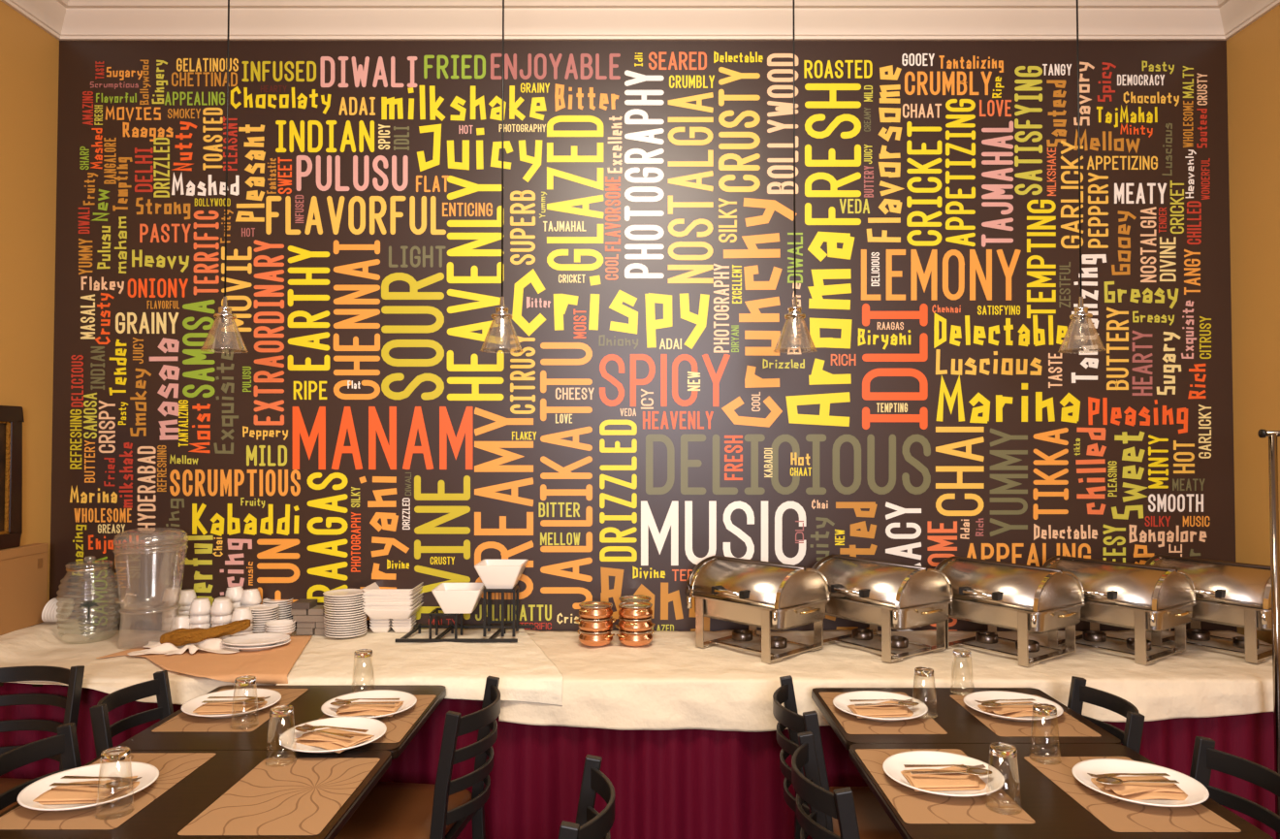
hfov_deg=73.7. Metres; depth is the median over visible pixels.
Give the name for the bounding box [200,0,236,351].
pendant lamp
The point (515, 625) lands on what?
display stand
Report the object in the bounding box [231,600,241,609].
cup
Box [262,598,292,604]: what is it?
saucer
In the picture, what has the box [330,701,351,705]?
bowl
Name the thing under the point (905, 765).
fork
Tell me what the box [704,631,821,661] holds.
shelf
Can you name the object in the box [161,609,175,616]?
cup
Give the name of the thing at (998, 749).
tumbler
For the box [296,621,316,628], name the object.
box
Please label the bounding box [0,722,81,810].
dining chair
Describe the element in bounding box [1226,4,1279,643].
wall
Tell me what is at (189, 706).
dinner plate
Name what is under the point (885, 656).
shelf
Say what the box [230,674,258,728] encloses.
tumbler
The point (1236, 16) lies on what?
trim
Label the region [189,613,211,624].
cup
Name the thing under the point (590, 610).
copper pot
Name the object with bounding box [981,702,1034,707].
spoon
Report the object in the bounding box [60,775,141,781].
fork
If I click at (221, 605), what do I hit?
cup
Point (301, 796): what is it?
placemat
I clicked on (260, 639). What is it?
oval plate
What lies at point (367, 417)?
wall
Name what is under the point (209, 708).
paper napkin
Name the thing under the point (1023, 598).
chafing dish
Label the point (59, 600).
plate
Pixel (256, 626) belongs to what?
saucer
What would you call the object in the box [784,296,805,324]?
socket
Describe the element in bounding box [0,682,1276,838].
table skirt
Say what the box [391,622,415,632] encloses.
square bowl
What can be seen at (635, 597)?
copper pot
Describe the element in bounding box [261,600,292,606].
saucer
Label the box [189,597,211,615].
cup
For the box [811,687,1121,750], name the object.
dining table
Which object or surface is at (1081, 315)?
socket
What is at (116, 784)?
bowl
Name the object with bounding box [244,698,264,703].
bowl
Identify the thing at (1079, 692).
dining chair
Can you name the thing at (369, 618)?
square bowl
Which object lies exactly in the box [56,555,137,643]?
jar
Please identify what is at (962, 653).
tumbler
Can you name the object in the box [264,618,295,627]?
shallow bowl
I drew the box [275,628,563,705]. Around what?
tablecloth
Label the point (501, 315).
socket
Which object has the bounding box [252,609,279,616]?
saucer
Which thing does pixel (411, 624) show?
square bowl
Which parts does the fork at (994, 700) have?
handle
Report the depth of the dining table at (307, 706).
2.45 m
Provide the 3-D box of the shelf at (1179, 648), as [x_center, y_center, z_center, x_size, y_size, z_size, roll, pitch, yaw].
[1.884,0.895,3.375,0.330,0.012,0.366,1,-2,-36]
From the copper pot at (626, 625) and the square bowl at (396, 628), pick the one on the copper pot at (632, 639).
the copper pot at (626, 625)
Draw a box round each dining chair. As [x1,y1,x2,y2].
[0,665,84,813]
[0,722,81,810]
[89,670,173,757]
[334,675,500,838]
[558,754,614,838]
[772,674,902,838]
[791,731,860,838]
[1067,675,1144,753]
[1189,736,1279,833]
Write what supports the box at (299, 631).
on the tablecloth at (43, 643)
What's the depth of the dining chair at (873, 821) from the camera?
2.49 m
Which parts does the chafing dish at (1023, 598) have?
leg, lid handle, leg, roll lid, leg, handle, leg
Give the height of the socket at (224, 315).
0.093 m
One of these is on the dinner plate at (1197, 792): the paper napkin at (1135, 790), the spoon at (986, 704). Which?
the paper napkin at (1135, 790)
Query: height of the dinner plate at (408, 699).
0.026 m
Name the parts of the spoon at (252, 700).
handle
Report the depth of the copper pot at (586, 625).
3.40 m
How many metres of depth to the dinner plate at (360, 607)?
3.53 m
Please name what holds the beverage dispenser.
on the tablecloth at (43, 643)
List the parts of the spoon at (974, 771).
handle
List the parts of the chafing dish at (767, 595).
leg, lid handle, roll lid, leg, leg, handle, leg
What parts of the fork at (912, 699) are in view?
handle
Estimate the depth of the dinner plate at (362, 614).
3.53 m
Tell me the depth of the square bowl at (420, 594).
3.57 m
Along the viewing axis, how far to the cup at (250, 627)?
3.53 m
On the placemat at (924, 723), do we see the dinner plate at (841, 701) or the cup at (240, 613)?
the dinner plate at (841, 701)
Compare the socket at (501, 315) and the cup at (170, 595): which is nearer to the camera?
the socket at (501, 315)
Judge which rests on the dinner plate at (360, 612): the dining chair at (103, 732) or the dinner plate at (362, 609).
the dinner plate at (362, 609)
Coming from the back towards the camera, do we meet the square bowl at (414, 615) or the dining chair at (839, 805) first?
the square bowl at (414, 615)
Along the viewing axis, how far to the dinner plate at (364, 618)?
3.53 m
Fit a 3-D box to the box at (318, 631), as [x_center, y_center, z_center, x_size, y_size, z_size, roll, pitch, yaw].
[-1.335,0.892,3.623,0.059,0.026,0.090,0,-1,0]
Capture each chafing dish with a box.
[685,555,830,663]
[812,554,953,662]
[934,555,1085,666]
[1042,555,1197,665]
[1144,554,1272,663]
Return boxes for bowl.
[102,780,130,789]
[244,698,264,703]
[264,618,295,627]
[264,622,295,630]
[264,625,295,633]
[264,628,295,635]
[294,725,315,732]
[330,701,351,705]
[361,581,423,592]
[361,585,423,596]
[361,588,422,599]
[361,595,423,606]
[361,598,422,609]
[362,592,423,603]
[363,602,423,618]
[369,617,390,620]
[369,618,392,623]
[369,621,392,626]
[369,624,392,632]
[391,615,415,623]
[391,619,415,626]
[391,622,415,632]
[392,612,416,620]
[431,582,485,613]
[474,559,528,588]
[897,701,918,706]
[965,768,991,775]
[981,702,1001,707]
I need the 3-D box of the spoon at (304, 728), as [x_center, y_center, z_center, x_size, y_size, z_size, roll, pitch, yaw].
[-0.870,0.863,2.350,0.194,0.009,0.042,-1,-2,21]
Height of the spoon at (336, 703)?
0.009 m
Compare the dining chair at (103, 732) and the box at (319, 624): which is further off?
the box at (319, 624)
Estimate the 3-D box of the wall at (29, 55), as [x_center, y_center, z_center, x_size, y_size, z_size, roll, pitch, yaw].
[-2.640,-0.172,0.134,0.100,3.520,7.260,0,-1,0]
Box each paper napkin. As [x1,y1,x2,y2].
[32,775,139,804]
[192,696,267,714]
[294,728,374,753]
[335,701,403,716]
[847,700,913,718]
[900,764,986,791]
[977,701,1046,717]
[1090,775,1187,799]
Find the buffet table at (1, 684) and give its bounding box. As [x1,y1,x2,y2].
[0,682,67,686]
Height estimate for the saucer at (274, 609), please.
0.015 m
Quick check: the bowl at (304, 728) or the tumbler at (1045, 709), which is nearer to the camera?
the tumbler at (1045, 709)
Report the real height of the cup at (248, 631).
0.059 m
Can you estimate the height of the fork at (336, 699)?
0.007 m
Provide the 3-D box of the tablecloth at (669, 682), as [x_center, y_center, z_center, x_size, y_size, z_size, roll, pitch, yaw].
[0.964,0.994,3.317,3.222,0.179,0.807,0,-1,0]
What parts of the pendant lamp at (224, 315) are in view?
cord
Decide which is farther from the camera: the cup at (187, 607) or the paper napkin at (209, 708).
the cup at (187, 607)
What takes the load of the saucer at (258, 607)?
on the saucer at (274, 609)
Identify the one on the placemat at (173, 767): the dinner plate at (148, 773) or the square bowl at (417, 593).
the dinner plate at (148, 773)
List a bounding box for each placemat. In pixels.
[0,752,216,829]
[151,688,308,731]
[177,757,380,834]
[318,694,436,742]
[818,692,947,734]
[855,748,1035,823]
[949,694,1101,735]
[1024,756,1241,831]
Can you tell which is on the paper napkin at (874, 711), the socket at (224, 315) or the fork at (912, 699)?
the fork at (912, 699)
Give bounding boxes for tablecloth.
[0,618,296,703]
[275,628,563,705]
[498,629,1273,731]
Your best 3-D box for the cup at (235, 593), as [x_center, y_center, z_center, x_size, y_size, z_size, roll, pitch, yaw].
[-1.749,0.755,3.691,0.086,0.068,0.087,-1,-2,25]
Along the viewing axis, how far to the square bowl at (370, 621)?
3.63 m
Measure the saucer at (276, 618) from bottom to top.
0.015 m
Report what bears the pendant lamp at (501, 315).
hanging from the ceiling
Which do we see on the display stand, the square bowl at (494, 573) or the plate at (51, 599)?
the square bowl at (494, 573)
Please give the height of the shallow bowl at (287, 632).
0.030 m
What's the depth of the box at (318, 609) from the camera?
3.58 m
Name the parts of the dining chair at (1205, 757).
leg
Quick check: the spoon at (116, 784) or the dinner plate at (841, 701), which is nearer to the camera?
the spoon at (116, 784)
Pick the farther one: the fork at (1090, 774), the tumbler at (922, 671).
the tumbler at (922, 671)
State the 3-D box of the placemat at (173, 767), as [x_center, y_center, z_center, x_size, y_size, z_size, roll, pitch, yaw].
[-1.275,0.887,2.059,0.290,0.001,0.448,0,-1,0]
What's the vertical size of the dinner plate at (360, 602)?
0.016 m
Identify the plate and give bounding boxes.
[16,761,159,810]
[41,597,56,622]
[44,597,59,622]
[47,597,62,622]
[50,597,64,622]
[53,597,67,622]
[56,597,74,622]
[180,687,281,718]
[221,632,290,647]
[222,638,290,650]
[278,716,386,753]
[320,689,416,719]
[322,588,363,598]
[323,593,364,600]
[323,596,363,602]
[323,598,363,605]
[323,601,364,607]
[323,604,364,609]
[323,606,363,611]
[323,608,364,614]
[323,610,364,616]
[323,613,366,621]
[323,615,366,623]
[323,618,366,626]
[323,620,366,628]
[323,622,366,631]
[324,612,365,619]
[324,625,367,633]
[324,627,367,636]
[324,630,367,638]
[832,690,927,721]
[882,750,1004,796]
[963,690,1063,721]
[1071,758,1209,806]
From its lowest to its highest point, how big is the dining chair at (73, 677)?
0.834 m
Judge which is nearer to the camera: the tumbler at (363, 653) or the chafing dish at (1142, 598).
the tumbler at (363, 653)
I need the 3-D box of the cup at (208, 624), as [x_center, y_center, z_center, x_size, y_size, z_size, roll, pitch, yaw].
[-1.825,0.842,3.544,0.087,0.059,0.087,0,-1,-40]
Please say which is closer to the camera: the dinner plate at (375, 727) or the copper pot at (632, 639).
the dinner plate at (375, 727)
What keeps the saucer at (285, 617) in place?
on the saucer
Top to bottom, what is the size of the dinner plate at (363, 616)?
0.016 m
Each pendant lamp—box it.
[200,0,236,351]
[491,0,512,331]
[773,0,817,351]
[1059,0,1106,351]
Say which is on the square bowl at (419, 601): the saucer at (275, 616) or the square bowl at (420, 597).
the square bowl at (420, 597)
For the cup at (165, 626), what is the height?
0.059 m
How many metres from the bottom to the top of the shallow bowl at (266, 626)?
0.030 m
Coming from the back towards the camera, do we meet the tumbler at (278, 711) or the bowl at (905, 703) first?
the bowl at (905, 703)
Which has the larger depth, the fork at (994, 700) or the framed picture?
the framed picture
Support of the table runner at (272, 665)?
on the tablecloth at (43, 643)
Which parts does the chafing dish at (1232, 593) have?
leg, leg, lid handle, roll lid, leg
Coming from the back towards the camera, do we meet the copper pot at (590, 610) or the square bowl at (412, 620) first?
the square bowl at (412, 620)
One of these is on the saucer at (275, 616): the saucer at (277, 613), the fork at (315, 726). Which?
the saucer at (277, 613)
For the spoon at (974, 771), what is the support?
on the paper napkin at (944, 781)
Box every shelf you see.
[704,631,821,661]
[823,631,944,660]
[948,636,1074,664]
[1057,634,1184,663]
[1161,635,1272,661]
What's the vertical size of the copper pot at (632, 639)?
0.062 m
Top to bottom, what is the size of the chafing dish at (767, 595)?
0.344 m
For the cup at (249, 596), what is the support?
on the cup
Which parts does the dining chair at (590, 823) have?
leg, leg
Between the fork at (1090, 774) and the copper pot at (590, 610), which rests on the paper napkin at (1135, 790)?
the fork at (1090, 774)
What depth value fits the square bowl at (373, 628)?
3.63 m
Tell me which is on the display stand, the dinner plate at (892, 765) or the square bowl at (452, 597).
the square bowl at (452, 597)
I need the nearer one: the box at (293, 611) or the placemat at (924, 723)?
the placemat at (924, 723)
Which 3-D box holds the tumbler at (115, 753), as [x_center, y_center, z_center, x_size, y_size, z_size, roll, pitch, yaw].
[-1.179,0.813,1.917,0.076,0.138,0.076,0,-1,0]
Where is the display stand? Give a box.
[395,584,535,641]
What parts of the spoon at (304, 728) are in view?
handle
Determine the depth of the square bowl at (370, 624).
3.63 m
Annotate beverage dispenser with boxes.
[113,527,186,646]
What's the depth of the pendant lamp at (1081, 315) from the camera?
2.92 m
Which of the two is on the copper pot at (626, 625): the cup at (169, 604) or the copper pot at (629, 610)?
the copper pot at (629, 610)
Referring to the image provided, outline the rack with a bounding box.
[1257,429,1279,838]
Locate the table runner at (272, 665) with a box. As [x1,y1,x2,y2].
[96,635,312,684]
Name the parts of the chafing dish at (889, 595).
leg, lid handle, roll lid, leg, leg, handle, leg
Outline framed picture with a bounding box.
[0,405,24,549]
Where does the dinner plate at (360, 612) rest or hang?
on the dinner plate at (362, 614)
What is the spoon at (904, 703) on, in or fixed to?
on the paper napkin at (874, 711)
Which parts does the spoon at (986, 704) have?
handle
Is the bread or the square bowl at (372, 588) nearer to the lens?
the bread
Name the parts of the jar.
lever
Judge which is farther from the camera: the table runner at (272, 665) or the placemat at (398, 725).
the table runner at (272, 665)
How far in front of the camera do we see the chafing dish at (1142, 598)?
3.24 m
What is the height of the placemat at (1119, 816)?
0.001 m
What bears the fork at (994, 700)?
on the paper napkin at (1012, 711)
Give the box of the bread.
[160,618,250,645]
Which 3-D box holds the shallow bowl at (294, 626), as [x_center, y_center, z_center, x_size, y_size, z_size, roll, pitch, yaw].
[-1.494,0.878,3.545,0.120,0.030,0.120,0,-2,-17]
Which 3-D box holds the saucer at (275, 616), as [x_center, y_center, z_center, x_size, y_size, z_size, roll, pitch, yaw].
[-1.597,0.839,3.615,0.124,0.015,0.124,0,-2,-13]
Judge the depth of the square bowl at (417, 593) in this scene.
3.57 m
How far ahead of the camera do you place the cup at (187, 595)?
3.66 m
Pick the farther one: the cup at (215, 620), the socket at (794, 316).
the cup at (215, 620)
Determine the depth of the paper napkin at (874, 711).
2.59 m
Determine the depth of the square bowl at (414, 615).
3.63 m
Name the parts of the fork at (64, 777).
handle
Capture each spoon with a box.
[49,780,130,789]
[201,698,264,703]
[294,725,353,738]
[330,701,395,705]
[854,701,918,706]
[910,768,991,775]
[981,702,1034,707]
[1095,776,1179,785]
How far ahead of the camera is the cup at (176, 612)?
3.65 m
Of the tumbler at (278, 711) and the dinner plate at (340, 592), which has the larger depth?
the dinner plate at (340, 592)
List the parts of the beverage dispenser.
tank, lid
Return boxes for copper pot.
[575,615,616,633]
[576,628,614,646]
[578,601,612,619]
[616,628,654,646]
[618,594,651,608]
[618,601,652,619]
[618,615,652,633]
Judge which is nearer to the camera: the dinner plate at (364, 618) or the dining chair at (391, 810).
the dining chair at (391, 810)
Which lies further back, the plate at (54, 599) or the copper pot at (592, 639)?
the plate at (54, 599)
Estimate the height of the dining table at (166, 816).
0.747 m
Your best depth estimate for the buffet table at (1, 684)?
2.99 m
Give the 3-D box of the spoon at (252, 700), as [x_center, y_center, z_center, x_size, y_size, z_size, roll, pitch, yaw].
[-1.253,0.870,2.632,0.194,0.009,0.042,0,-1,2]
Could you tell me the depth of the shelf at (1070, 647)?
3.30 m
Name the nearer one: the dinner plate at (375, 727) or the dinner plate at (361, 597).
the dinner plate at (375, 727)
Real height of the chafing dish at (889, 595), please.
0.344 m
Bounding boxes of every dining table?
[0,750,391,838]
[116,685,446,759]
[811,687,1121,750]
[849,742,1273,838]
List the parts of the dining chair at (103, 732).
leg, leg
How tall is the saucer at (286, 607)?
0.015 m
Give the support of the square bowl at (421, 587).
on the square bowl at (417, 593)
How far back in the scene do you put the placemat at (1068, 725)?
2.50 m
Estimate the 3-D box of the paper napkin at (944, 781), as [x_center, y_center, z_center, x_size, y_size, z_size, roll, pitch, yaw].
[0.742,0.872,2.082,0.187,0.018,0.136,0,-1,-1]
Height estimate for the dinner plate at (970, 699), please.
0.026 m
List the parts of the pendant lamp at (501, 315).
cord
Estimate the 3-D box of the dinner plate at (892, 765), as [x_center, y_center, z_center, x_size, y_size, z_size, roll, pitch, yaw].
[0.740,0.874,2.088,0.282,0.026,0.282,0,-1,0]
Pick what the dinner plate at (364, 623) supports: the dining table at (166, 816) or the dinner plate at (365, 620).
the dinner plate at (365, 620)
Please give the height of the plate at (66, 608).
0.101 m
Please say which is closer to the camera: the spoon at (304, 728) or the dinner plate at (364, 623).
the spoon at (304, 728)
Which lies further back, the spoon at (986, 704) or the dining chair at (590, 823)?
the spoon at (986, 704)
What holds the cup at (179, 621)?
on the cup
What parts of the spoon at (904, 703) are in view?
handle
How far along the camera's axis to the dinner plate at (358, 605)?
3.53 m
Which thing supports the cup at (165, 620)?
on the cup at (165, 626)
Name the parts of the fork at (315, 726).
handle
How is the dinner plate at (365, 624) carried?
on the dinner plate at (366, 626)
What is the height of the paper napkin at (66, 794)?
0.018 m
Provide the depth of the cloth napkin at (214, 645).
3.30 m
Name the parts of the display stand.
frame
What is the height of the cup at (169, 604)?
0.059 m
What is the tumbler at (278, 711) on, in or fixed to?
on the placemat at (301, 796)
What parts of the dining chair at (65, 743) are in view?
leg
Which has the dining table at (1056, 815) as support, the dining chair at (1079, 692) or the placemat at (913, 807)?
the placemat at (913, 807)
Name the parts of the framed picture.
moulding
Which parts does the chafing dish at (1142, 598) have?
leg, leg, lid handle, roll lid, leg, leg, handle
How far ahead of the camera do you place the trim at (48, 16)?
3.65 m
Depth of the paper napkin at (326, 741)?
2.34 m
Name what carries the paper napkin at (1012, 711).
on the dinner plate at (970, 699)
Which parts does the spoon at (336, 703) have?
handle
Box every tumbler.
[96,745,134,818]
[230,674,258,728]
[265,704,296,765]
[351,648,374,692]
[911,666,937,716]
[950,648,974,694]
[985,741,1021,812]
[1029,703,1060,764]
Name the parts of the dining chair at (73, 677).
seat, leg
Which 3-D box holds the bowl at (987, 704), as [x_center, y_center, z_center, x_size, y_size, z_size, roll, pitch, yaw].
[1.067,0.869,2.592,0.063,0.009,0.042,0,-1,-7]
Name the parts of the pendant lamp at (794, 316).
cord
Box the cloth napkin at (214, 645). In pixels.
[127,635,250,655]
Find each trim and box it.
[0,0,68,40]
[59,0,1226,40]
[1216,0,1279,40]
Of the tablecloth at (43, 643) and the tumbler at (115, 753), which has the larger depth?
the tablecloth at (43, 643)
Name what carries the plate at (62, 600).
on the tablecloth at (43, 643)
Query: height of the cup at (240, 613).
0.059 m
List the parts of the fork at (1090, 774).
handle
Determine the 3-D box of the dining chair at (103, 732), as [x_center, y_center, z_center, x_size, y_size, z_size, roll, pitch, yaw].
[-1.378,1.237,2.621,0.506,0.834,0.400,0,-1,-4]
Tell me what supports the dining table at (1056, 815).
on the floor
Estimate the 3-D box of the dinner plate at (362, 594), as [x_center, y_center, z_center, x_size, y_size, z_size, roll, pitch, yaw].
[-1.238,0.741,3.579,0.170,0.016,0.170,0,-1,-5]
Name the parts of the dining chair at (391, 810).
seat, leg, seat frame, leg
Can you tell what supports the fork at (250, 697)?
on the paper napkin at (209, 708)
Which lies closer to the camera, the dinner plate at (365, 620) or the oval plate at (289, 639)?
the oval plate at (289, 639)
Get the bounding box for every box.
[0,543,48,635]
[290,608,308,614]
[291,598,317,608]
[292,613,324,621]
[295,627,316,635]
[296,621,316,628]
[308,605,324,614]
[315,621,324,628]
[315,628,324,635]
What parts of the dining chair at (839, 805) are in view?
leg, leg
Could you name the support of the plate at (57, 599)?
on the tablecloth at (43, 643)
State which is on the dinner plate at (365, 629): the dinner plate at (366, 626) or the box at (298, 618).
the dinner plate at (366, 626)
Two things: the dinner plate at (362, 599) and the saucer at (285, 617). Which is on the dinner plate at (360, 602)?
the dinner plate at (362, 599)
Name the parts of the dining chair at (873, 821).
leg, leg, seat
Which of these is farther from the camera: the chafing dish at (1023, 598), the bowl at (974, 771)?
the chafing dish at (1023, 598)
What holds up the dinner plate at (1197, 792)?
on the placemat at (1119, 816)
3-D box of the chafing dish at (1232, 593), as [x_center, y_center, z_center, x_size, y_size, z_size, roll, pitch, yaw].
[2.305,0.735,3.396,0.373,0.344,0.530,1,-2,-34]
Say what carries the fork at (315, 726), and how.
on the paper napkin at (326, 741)
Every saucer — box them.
[248,604,278,611]
[251,607,278,613]
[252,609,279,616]
[252,611,279,618]
[253,614,279,620]
[253,616,279,623]
[253,624,264,628]
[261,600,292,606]
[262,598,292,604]
[278,605,291,609]
[278,614,292,619]
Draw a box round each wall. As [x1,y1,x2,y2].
[0,0,59,602]
[49,40,1237,632]
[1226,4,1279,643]
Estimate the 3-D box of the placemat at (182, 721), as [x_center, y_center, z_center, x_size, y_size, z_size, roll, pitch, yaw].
[-1.262,0.902,2.665,0.295,0.001,0.425,0,-1,0]
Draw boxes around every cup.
[160,616,173,623]
[160,623,171,630]
[161,586,181,603]
[161,603,175,609]
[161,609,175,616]
[169,614,190,631]
[175,588,196,606]
[175,605,191,610]
[175,610,190,615]
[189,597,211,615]
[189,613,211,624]
[190,622,211,628]
[210,596,233,615]
[210,613,232,624]
[224,585,243,602]
[230,606,253,622]
[230,630,253,636]
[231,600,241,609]
[238,622,253,632]
[240,588,261,605]
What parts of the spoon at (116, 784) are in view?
handle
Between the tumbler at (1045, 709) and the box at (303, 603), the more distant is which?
the box at (303, 603)
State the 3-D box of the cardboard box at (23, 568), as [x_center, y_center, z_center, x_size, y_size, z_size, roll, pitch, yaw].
[-2.559,0.688,3.333,0.051,0.335,0.640,0,-1,0]
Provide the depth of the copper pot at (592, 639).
3.40 m
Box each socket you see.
[213,296,236,323]
[491,296,512,324]
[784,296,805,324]
[1069,296,1092,323]
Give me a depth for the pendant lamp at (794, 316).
2.92 m
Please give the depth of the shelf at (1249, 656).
3.33 m
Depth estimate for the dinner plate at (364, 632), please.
3.53 m
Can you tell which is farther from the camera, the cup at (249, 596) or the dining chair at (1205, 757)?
the cup at (249, 596)
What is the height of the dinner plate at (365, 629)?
0.016 m
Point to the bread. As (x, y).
(179, 636)
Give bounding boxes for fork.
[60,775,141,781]
[207,696,269,699]
[303,723,368,732]
[334,698,399,701]
[849,698,914,702]
[903,764,986,768]
[975,698,1035,703]
[1087,772,1169,777]
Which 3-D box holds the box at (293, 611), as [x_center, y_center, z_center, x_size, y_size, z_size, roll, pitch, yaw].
[-1.436,0.811,3.634,0.065,0.026,0.090,0,-1,0]
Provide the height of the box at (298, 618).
0.026 m
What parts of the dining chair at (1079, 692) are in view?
leg, leg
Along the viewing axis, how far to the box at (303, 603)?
3.58 m

